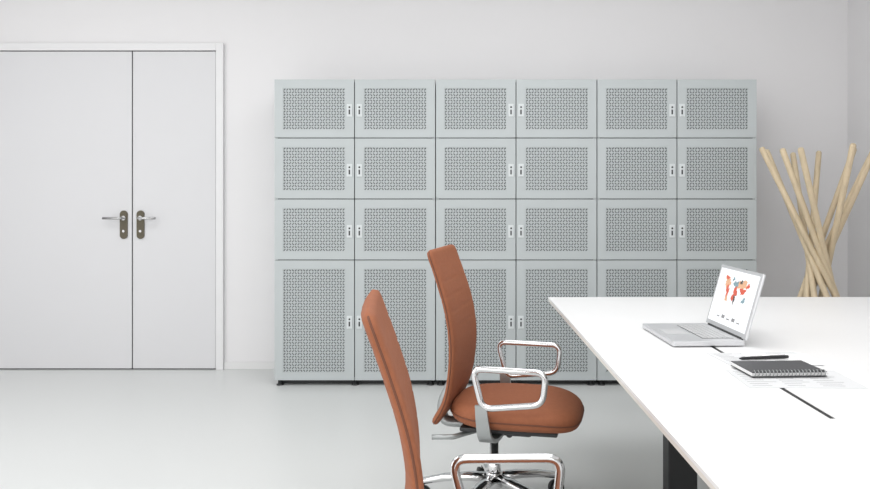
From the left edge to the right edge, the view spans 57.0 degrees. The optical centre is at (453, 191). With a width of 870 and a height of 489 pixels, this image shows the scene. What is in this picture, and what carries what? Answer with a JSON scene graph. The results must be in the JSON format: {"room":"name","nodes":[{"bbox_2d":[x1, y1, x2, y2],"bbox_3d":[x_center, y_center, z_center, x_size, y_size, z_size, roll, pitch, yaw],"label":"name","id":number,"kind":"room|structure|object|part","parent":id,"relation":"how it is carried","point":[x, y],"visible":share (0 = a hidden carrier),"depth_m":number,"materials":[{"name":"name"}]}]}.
{"room":"office meeting room","nodes":[
{"label":"office meeting room","id":0,"kind":"room"},
{"bbox_2d":[0,369,709,488],"bbox_3d":[-0.810,1.300,1.325,7.580,0.100,9.050,0,0,0],"label":"floor","id":1,"kind":"structure","parent":0,"point":[60,428],"depth_m":4.07,"materials":[{"name":"plastic"}]},
{"bbox_2d":[274,79,435,385],"bbox_3d":[-0.639,0.261,5.388,1.035,1.978,0.484,0,0,0],"label":"tall cabinet","id":2,"kind":"object","parent":1,"relation":"on","point":[355,159],"visible":0.91,"depth_m":5.16,"materials":[{"name":"light grey painted metal"},{"name":"dark plastic"}]},
{"bbox_3d":[-0.900,0.827,5.165,0.513,0.772,0.019,0,0,0],"label":"door","id":3,"kind":"part","parent":2,"relation":"part of","materials":[{"name":"grey metal"}]},
{"bbox_3d":[-0.900,0.241,5.165,0.513,0.387,0.019,0,0,0],"label":"door","id":4,"kind":"part","parent":2,"relation":"part of","materials":[{"name":"grey metal"}]},
{"bbox_3d":[-0.900,-0.151,5.165,0.513,0.387,0.019,0,0,0],"label":"door","id":5,"kind":"part","parent":2,"relation":"part of","materials":[{"name":"grey metal"}]},
{"bbox_3d":[-0.900,-0.538,5.165,0.513,0.374,0.019,0,0,0],"label":"door","id":6,"kind":"part","parent":2,"relation":"part of","materials":[{"name":"grey metal"}]},
{"bbox_3d":[-0.673,0.839,5.152,0.036,0.084,0.006,0,0,0],"label":"lock plate","id":7,"kind":"part","parent":2,"relation":"part of","materials":[{"name":"white metal"}]},
{"bbox_3d":[-0.673,0.254,5.152,0.036,0.084,0.006,0,0,0],"label":"lock plate","id":8,"kind":"part","parent":2,"relation":"part of","materials":[{"name":"white metal"}]},
{"bbox_3d":[-0.673,-0.140,5.152,0.036,0.084,0.006,0,0,0],"label":"lock plate","id":9,"kind":"part","parent":2,"relation":"part of","materials":[{"name":"white metal"}]},
{"bbox_3d":[-0.673,-0.526,5.152,0.036,0.084,0.006,0,0,0],"label":"lock plate","id":10,"kind":"part","parent":2,"relation":"part of","materials":[{"name":"white metal"}]},
{"bbox_3d":[-0.609,0.839,5.152,0.036,0.084,0.006,0,0,0],"label":"lock plate","id":11,"kind":"part","parent":2,"relation":"part of","materials":[{"name":"white metal"}]},
{"bbox_3d":[-0.609,0.254,5.152,0.036,0.084,0.006,0,0,0],"label":"lock plate","id":12,"kind":"part","parent":2,"relation":"part of","materials":[{"name":"white metal"}]},
{"bbox_3d":[-0.609,-0.140,5.152,0.036,0.084,0.006,0,0,0],"label":"lock plate","id":13,"kind":"part","parent":2,"relation":"part of","materials":[{"name":"white metal"}]},
{"bbox_3d":[-0.609,-0.526,5.152,0.036,0.084,0.006,0,0,0],"label":"lock plate","id":14,"kind":"part","parent":2,"relation":"part of","materials":[{"name":"white metal"}]},
{"bbox_3d":[-0.380,0.827,5.165,0.516,0.772,0.019,0,0,0],"label":"door","id":15,"kind":"part","parent":2,"relation":"part of","materials":[{"name":"grey metal"}]},
{"bbox_3d":[-0.380,0.241,5.165,0.516,0.387,0.019,0,0,0],"label":"door","id":16,"kind":"part","parent":2,"relation":"part of","materials":[{"name":"grey metal"}]},
{"bbox_3d":[-0.380,-0.151,5.165,0.516,0.387,0.019,0,0,0],"label":"door","id":17,"kind":"part","parent":2,"relation":"part of","materials":[{"name":"grey metal"}]},
{"bbox_3d":[-0.380,-0.538,5.165,0.516,0.374,0.019,0,0,0],"label":"door","id":18,"kind":"part","parent":2,"relation":"part of","materials":[{"name":"grey metal"}]},
{"bbox_2d":[361,289,564,488],"bbox_3d":[0.080,0.737,1.684,0.634,1.027,0.614,0,0,-4],"label":"office chair","id":19,"kind":"object","parent":1,"relation":"on","point":[376,321],"visible":1,"depth_m":1.53,"materials":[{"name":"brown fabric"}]},
{"bbox_3d":[-0.128,0.557,1.663,0.124,0.669,0.449,0,0,-4],"label":"backrest","id":20,"kind":"part","parent":19,"relation":"part of","materials":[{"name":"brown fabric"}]},
{"bbox_2d":[423,244,583,488],"bbox_3d":[0.176,0.736,3.175,0.674,1.027,0.612,0,0,18],"label":"office chair","id":21,"kind":"object","parent":1,"relation":"on","point":[493,411],"visible":0.95,"depth_m":3.08,"materials":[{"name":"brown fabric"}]},
{"bbox_3d":[-0.010,0.557,3.229,0.124,0.669,0.449,0,0,13],"label":"backrest","id":22,"kind":"part","parent":21,"relation":"part of","materials":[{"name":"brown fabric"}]},
{"bbox_3d":[0.028,0.922,3.057,0.241,0.025,0.054,0,0,-27],"label":"lever","id":23,"kind":"part","parent":21,"relation":"part of","materials":[{"name":"grey metal"}]},
{"bbox_3d":[0.001,1.151,3.226,0.287,0.067,0.053,0,0,13],"label":"leg","id":24,"kind":"part","parent":21,"relation":"part of","materials":[{"name":"silver metal"}]},
{"bbox_3d":[0.081,1.151,3.047,0.053,0.067,0.287,0,0,29],"label":"leg","id":25,"kind":"part","parent":21,"relation":"part of","materials":[{"name":"silver metal"}]},
{"bbox_3d":[0.140,1.151,3.352,0.053,0.067,0.287,0,0,-7],"label":"leg","id":26,"kind":"part","parent":21,"relation":"part of","materials":[{"name":"silver metal"}]},
{"bbox_3d":[0.271,1.151,3.071,0.053,0.067,0.287,0,0,-43],"label":"leg","id":27,"kind":"part","parent":21,"relation":"part of","materials":[{"name":"silver metal"}]},
{"bbox_3d":[0.254,0.848,3.168,0.504,0.102,0.490,0,0,13],"label":"seat","id":28,"kind":"part","parent":21,"relation":"part of","materials":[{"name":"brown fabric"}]},
{"bbox_3d":[0.308,1.151,3.259,0.287,0.067,0.053,0,0,-25],"label":"leg","id":29,"kind":"part","parent":21,"relation":"part of","materials":[{"name":"silver metal"}]},
{"bbox_2d":[436,79,596,385],"bbox_3d":[0.401,0.261,5.388,1.035,1.978,0.484,0,0,0],"label":"tall cabinet","id":30,"kind":"object","parent":1,"relation":"on","point":[516,159],"visible":0.87,"depth_m":5.16,"materials":[{"name":"light grey painted metal"},{"name":"dark plastic"}]},
{"bbox_3d":[0.140,0.827,5.165,0.513,0.772,0.019,0,0,0],"label":"door","id":31,"kind":"part","parent":30,"relation":"part of","materials":[{"name":"grey metal"}]},
{"bbox_3d":[0.140,0.241,5.165,0.513,0.387,0.019,0,0,0],"label":"door","id":32,"kind":"part","parent":30,"relation":"part of","materials":[{"name":"grey metal"}]},
{"bbox_3d":[0.140,-0.151,5.165,0.513,0.387,0.019,0,0,0],"label":"door","id":33,"kind":"part","parent":30,"relation":"part of","materials":[{"name":"grey metal"}]},
{"bbox_3d":[0.140,-0.538,5.165,0.513,0.374,0.019,0,0,0],"label":"door","id":34,"kind":"part","parent":30,"relation":"part of","materials":[{"name":"grey metal"}]},
{"bbox_3d":[0.367,0.839,5.152,0.036,0.084,0.006,0,0,0],"label":"lock plate","id":35,"kind":"part","parent":30,"relation":"part of","materials":[{"name":"white metal"}]},
{"bbox_3d":[0.367,0.254,5.152,0.036,0.084,0.006,0,0,0],"label":"lock plate","id":36,"kind":"part","parent":30,"relation":"part of","materials":[{"name":"white metal"}]},
{"bbox_3d":[0.367,-0.140,5.152,0.036,0.084,0.006,0,0,0],"label":"lock plate","id":37,"kind":"part","parent":30,"relation":"part of","materials":[{"name":"white metal"}]},
{"bbox_3d":[0.367,-0.526,5.152,0.036,0.084,0.006,0,0,0],"label":"lock plate","id":38,"kind":"part","parent":30,"relation":"part of","materials":[{"name":"white metal"}]},
{"bbox_3d":[0.431,0.839,5.152,0.036,0.084,0.006,0,0,0],"label":"lock plate","id":39,"kind":"part","parent":30,"relation":"part of","materials":[{"name":"white metal"}]},
{"bbox_3d":[0.431,0.254,5.152,0.036,0.084,0.006,0,0,0],"label":"lock plate","id":40,"kind":"part","parent":30,"relation":"part of","materials":[{"name":"white metal"}]},
{"bbox_3d":[0.431,-0.140,5.152,0.036,0.084,0.006,0,0,0],"label":"lock plate","id":41,"kind":"part","parent":30,"relation":"part of","materials":[{"name":"white metal"}]},
{"bbox_3d":[0.431,-0.526,5.152,0.036,0.084,0.006,0,0,0],"label":"lock plate","id":42,"kind":"part","parent":30,"relation":"part of","materials":[{"name":"white metal"}]},
{"bbox_3d":[0.660,0.827,5.165,0.516,0.772,0.019,0,0,0],"label":"door","id":43,"kind":"part","parent":30,"relation":"part of","materials":[{"name":"grey metal"}]},
{"bbox_3d":[0.660,0.241,5.165,0.516,0.387,0.019,0,0,0],"label":"door","id":44,"kind":"part","parent":30,"relation":"part of","materials":[{"name":"grey metal"}]},
{"bbox_3d":[0.660,-0.151,5.165,0.516,0.387,0.019,0,0,0],"label":"door","id":45,"kind":"part","parent":30,"relation":"part of","materials":[{"name":"grey metal"}]},
{"bbox_3d":[0.660,-0.538,5.165,0.516,0.374,0.019,0,0,0],"label":"door","id":46,"kind":"part","parent":30,"relation":"part of","materials":[{"name":"grey metal"}]},
{"bbox_2d":[596,79,756,385],"bbox_3d":[1.437,0.261,5.388,1.025,1.978,0.484,0,0,0],"label":"tall cabinet","id":47,"kind":"object","parent":1,"relation":"on","point":[677,158],"visible":0.63,"depth_m":5.16,"materials":[{"name":"light grey painted metal"},{"name":"dark plastic"}]},
{"bbox_3d":[1.179,0.827,5.165,0.509,0.772,0.019,0,0,0],"label":"door","id":48,"kind":"part","parent":47,"relation":"part of","materials":[{"name":"grey metal"}]},
{"bbox_3d":[1.179,0.241,5.165,0.509,0.387,0.019,0,0,0],"label":"door","id":49,"kind":"part","parent":47,"relation":"part of","materials":[{"name":"grey metal"}]},
{"bbox_3d":[1.179,-0.151,5.165,0.509,0.387,0.019,0,0,0],"label":"door","id":50,"kind":"part","parent":47,"relation":"part of","materials":[{"name":"grey metal"}]},
{"bbox_3d":[1.179,-0.538,5.165,0.509,0.374,0.019,0,0,0],"label":"door","id":51,"kind":"part","parent":47,"relation":"part of","materials":[{"name":"grey metal"}]},
{"bbox_3d":[1.405,0.254,5.152,0.036,0.084,0.006,0,0,0],"label":"lock plate","id":52,"kind":"part","parent":47,"relation":"part of","materials":[{"name":"white metal"}]},
{"bbox_3d":[1.405,-0.140,5.152,0.036,0.084,0.006,0,0,0],"label":"lock plate","id":53,"kind":"part","parent":47,"relation":"part of","materials":[{"name":"white metal"}]},
{"bbox_3d":[1.405,-0.526,5.152,0.036,0.084,0.006,0,0,0],"label":"lock plate","id":54,"kind":"part","parent":47,"relation":"part of","materials":[{"name":"white metal"}]},
{"bbox_3d":[1.469,0.254,5.152,0.036,0.084,0.006,0,0,0],"label":"lock plate","id":55,"kind":"part","parent":47,"relation":"part of","materials":[{"name":"white metal"}]},
{"bbox_3d":[1.469,-0.140,5.152,0.036,0.084,0.006,0,0,0],"label":"lock plate","id":56,"kind":"part","parent":47,"relation":"part of","materials":[{"name":"white metal"}]},
{"bbox_3d":[1.469,-0.526,5.152,0.036,0.084,0.006,0,0,0],"label":"lock plate","id":57,"kind":"part","parent":47,"relation":"part of","materials":[{"name":"white metal"}]},
{"bbox_3d":[1.695,0.827,5.165,0.509,0.772,0.019,0,0,0],"label":"door","id":58,"kind":"part","parent":47,"relation":"part of","materials":[{"name":"grey metal"}]},
{"bbox_3d":[1.695,0.241,5.165,0.509,0.387,0.019,0,0,0],"label":"door","id":59,"kind":"part","parent":47,"relation":"part of","materials":[{"name":"grey metal"}]},
{"bbox_3d":[1.695,-0.151,5.165,0.509,0.387,0.019,0,0,0],"label":"door","id":60,"kind":"part","parent":47,"relation":"part of","materials":[{"name":"grey metal"}]},
{"bbox_3d":[1.695,-0.538,5.165,0.509,0.374,0.019,0,0,0],"label":"door","id":61,"kind":"part","parent":47,"relation":"part of","materials":[{"name":"grey metal"}]},
{"bbox_2d":[548,297,869,488],"bbox_3d":[1.438,0.880,2.368,1.963,0.740,3.035,0,0,0],"label":"conference table","id":62,"kind":"object","parent":1,"relation":"on","point":[715,427],"visible":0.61,"depth_m":2.11,"materials":[{"name":"laminate"}]},
{"bbox_3d":[0.828,0.890,2.930,0.105,0.720,0.080,0,0,0],"label":"leg","id":63,"kind":"part","parent":62,"relation":"part of","materials":[{"name":"black metal"}]},
{"bbox_2d":[642,264,765,346],"bbox_3d":[0.865,0.391,2.811,0.310,0.238,0.365,0,0,-2],"label":"laptop","id":64,"kind":"object","parent":62,"relation":"on","point":[737,292],"visible":1,"depth_m":2.77,"materials":[{"name":"grey plastic"}]},
{"bbox_2d":[707,352,796,365],"bbox_3d":[0.945,0.509,2.440,0.280,0.002,0.190,0,0,-4],"label":"paper sheet","id":65,"kind":"object","parent":62,"relation":"on","point":[726,358],"visible":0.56,"depth_m":2.49,"materials":[{"name":"white paper"}]},
{"bbox_2d":[741,353,824,364],"bbox_3d":[0.995,0.507,2.430,0.200,0.002,0.150,0,0,5],"label":"paper sheet","id":66,"kind":"object","parent":65,"relation":"on","point":[806,358],"visible":0.55,"depth_m":2.43,"materials":[{"name":"white paper"}]},
{"bbox_2d":[739,354,788,359],"bbox_3d":[0.935,0.499,2.415,0.160,0.012,0.011,0,0,-10],"label":"pen","id":67,"kind":"object","parent":66,"relation":"on","point":[784,356],"visible":1,"depth_m":2.41,"materials":[{"name":"black"}]},
{"bbox_2d":[726,370,868,388],"bbox_3d":[0.925,0.509,2.180,0.305,0.002,0.205,0,0,2],"label":"paper sheet","id":68,"kind":"object","parent":62,"relation":"on","point":[834,380],"visible":0.77,"depth_m":2.15,"materials":[{"name":"white paper"}]},
{"bbox_2d":[731,360,826,376],"bbox_3d":[0.915,0.496,2.259,0.210,0.019,0.154,0,0,-3],"label":"spiral notebook","id":69,"kind":"object","parent":68,"relation":"on","point":[781,368],"visible":1,"depth_m":2.23,"materials":[{"name":"grey paper"}]},
{"bbox_2d":[759,143,869,296],"bbox_3d":[2.231,0.479,4.912,0.729,1.522,0.730,0,0,0],"label":"coat stand","id":70,"kind":"object","parent":1,"relation":"on","point":[819,258],"visible":0.58,"depth_m":4.83,"materials":[{"name":"brown wood"}]},
{"bbox_2d":[0,0,847,361],"bbox_3d":[-0.810,-0.300,5.750,7.580,3.100,0.200,0,0,0],"label":"wall","id":71,"kind":"structure","parent":0,"point":[796,51],"depth_m":5.65,"materials":[{"name":"paint"}]},
{"bbox_2d":[0,52,131,367],"bbox_3d":[-2.831,0.127,5.637,1.126,2.231,0.014,0,0,0],"label":"leaf","id":72,"kind":"object","parent":71,"relation":"attached to","point":[66,117],"visible":1,"depth_m":5.63,"materials":[{"name":"white paint"}]},
{"bbox_2d":[120,211,127,238],"bbox_3d":[-2.322,0.230,5.625,0.054,0.200,0.009,0,0,0],"label":"escutcheon","id":73,"kind":"object","parent":72,"relation":"attached to","point":[123,223],"visible":1,"depth_m":5.62,"materials":[{"name":"brown metal"}]},
{"bbox_2d":[102,217,123,219],"bbox_3d":[-2.380,0.183,5.591,0.134,0.018,0.061,0,0,0],"label":"lever","id":74,"kind":"object","parent":73,"relation":"attached to","point":[103,218],"visible":1,"depth_m":5.56,"materials":[{"name":"grey metal"}]},
{"bbox_2d":[0,43,215,50],"bbox_3d":[-2.536,-1.021,5.635,1.724,0.052,0.030,0,0,0],"label":"door frame","id":75,"kind":"structure","parent":71,"relation":"attached to","point":[3,46],"depth_m":5.62,"materials":[{"name":"white paint"}]},
{"bbox_2d":[0,51,215,368],"bbox_3d":[-2.536,0.128,5.647,1.724,2.245,0.006,0,0,0],"label":"door","id":76,"kind":"structure","parent":71,"relation":"attached to","point":[0,51],"depth_m":5.64,"materials":[{"name":"white wood"}]},
{"bbox_2d":[133,52,215,367],"bbox_3d":[-1.969,0.127,5.637,0.582,2.231,0.014,0,0,0],"label":"leaf","id":77,"kind":"object","parent":71,"relation":"attached to","point":[174,93],"visible":1,"depth_m":5.63,"materials":[{"name":"white paint"}]},
{"bbox_2d":[136,210,144,238],"bbox_3d":[-2.204,0.230,5.625,0.054,0.200,0.009,0,0,0],"label":"escutcheon","id":78,"kind":"object","parent":77,"relation":"attached to","point":[140,223],"visible":1,"depth_m":5.62,"materials":[{"name":"brown metal"}]},
{"bbox_2d":[137,217,155,219],"bbox_3d":[-2.146,0.183,5.591,0.134,0.018,0.061,0,0,0],"label":"lever","id":79,"kind":"object","parent":78,"relation":"attached to","point":[138,218],"visible":1,"depth_m":5.56,"materials":[{"name":"grey metal"}]},
{"bbox_2d":[216,43,223,369],"bbox_3d":[-1.648,0.102,5.635,0.052,2.297,0.030,0,0,0],"label":"frame","id":80,"kind":"object","parent":71,"relation":"attached to","point":[219,46],"visible":1,"depth_m":5.62,"materials":[{"name":"white paint"}]},
{"bbox_2d":[224,362,273,368],"bbox_3d":[0.579,1.224,5.644,4.402,0.052,0.012,0,0,0],"label":"baseboard","id":81,"kind":"structure","parent":71,"relation":"attached to","point":[227,365],"depth_m":5.64,"materials":[{"name":"white paint"}]},
{"bbox_2d":[848,0,869,296],"bbox_3d":[2.880,-0.300,1.325,0.200,3.100,8.650,0,0,0],"label":"wall","id":82,"kind":"structure","parent":0,"point":[858,10],"depth_m":5.50,"materials":[{"name":"paint"}]}
]}

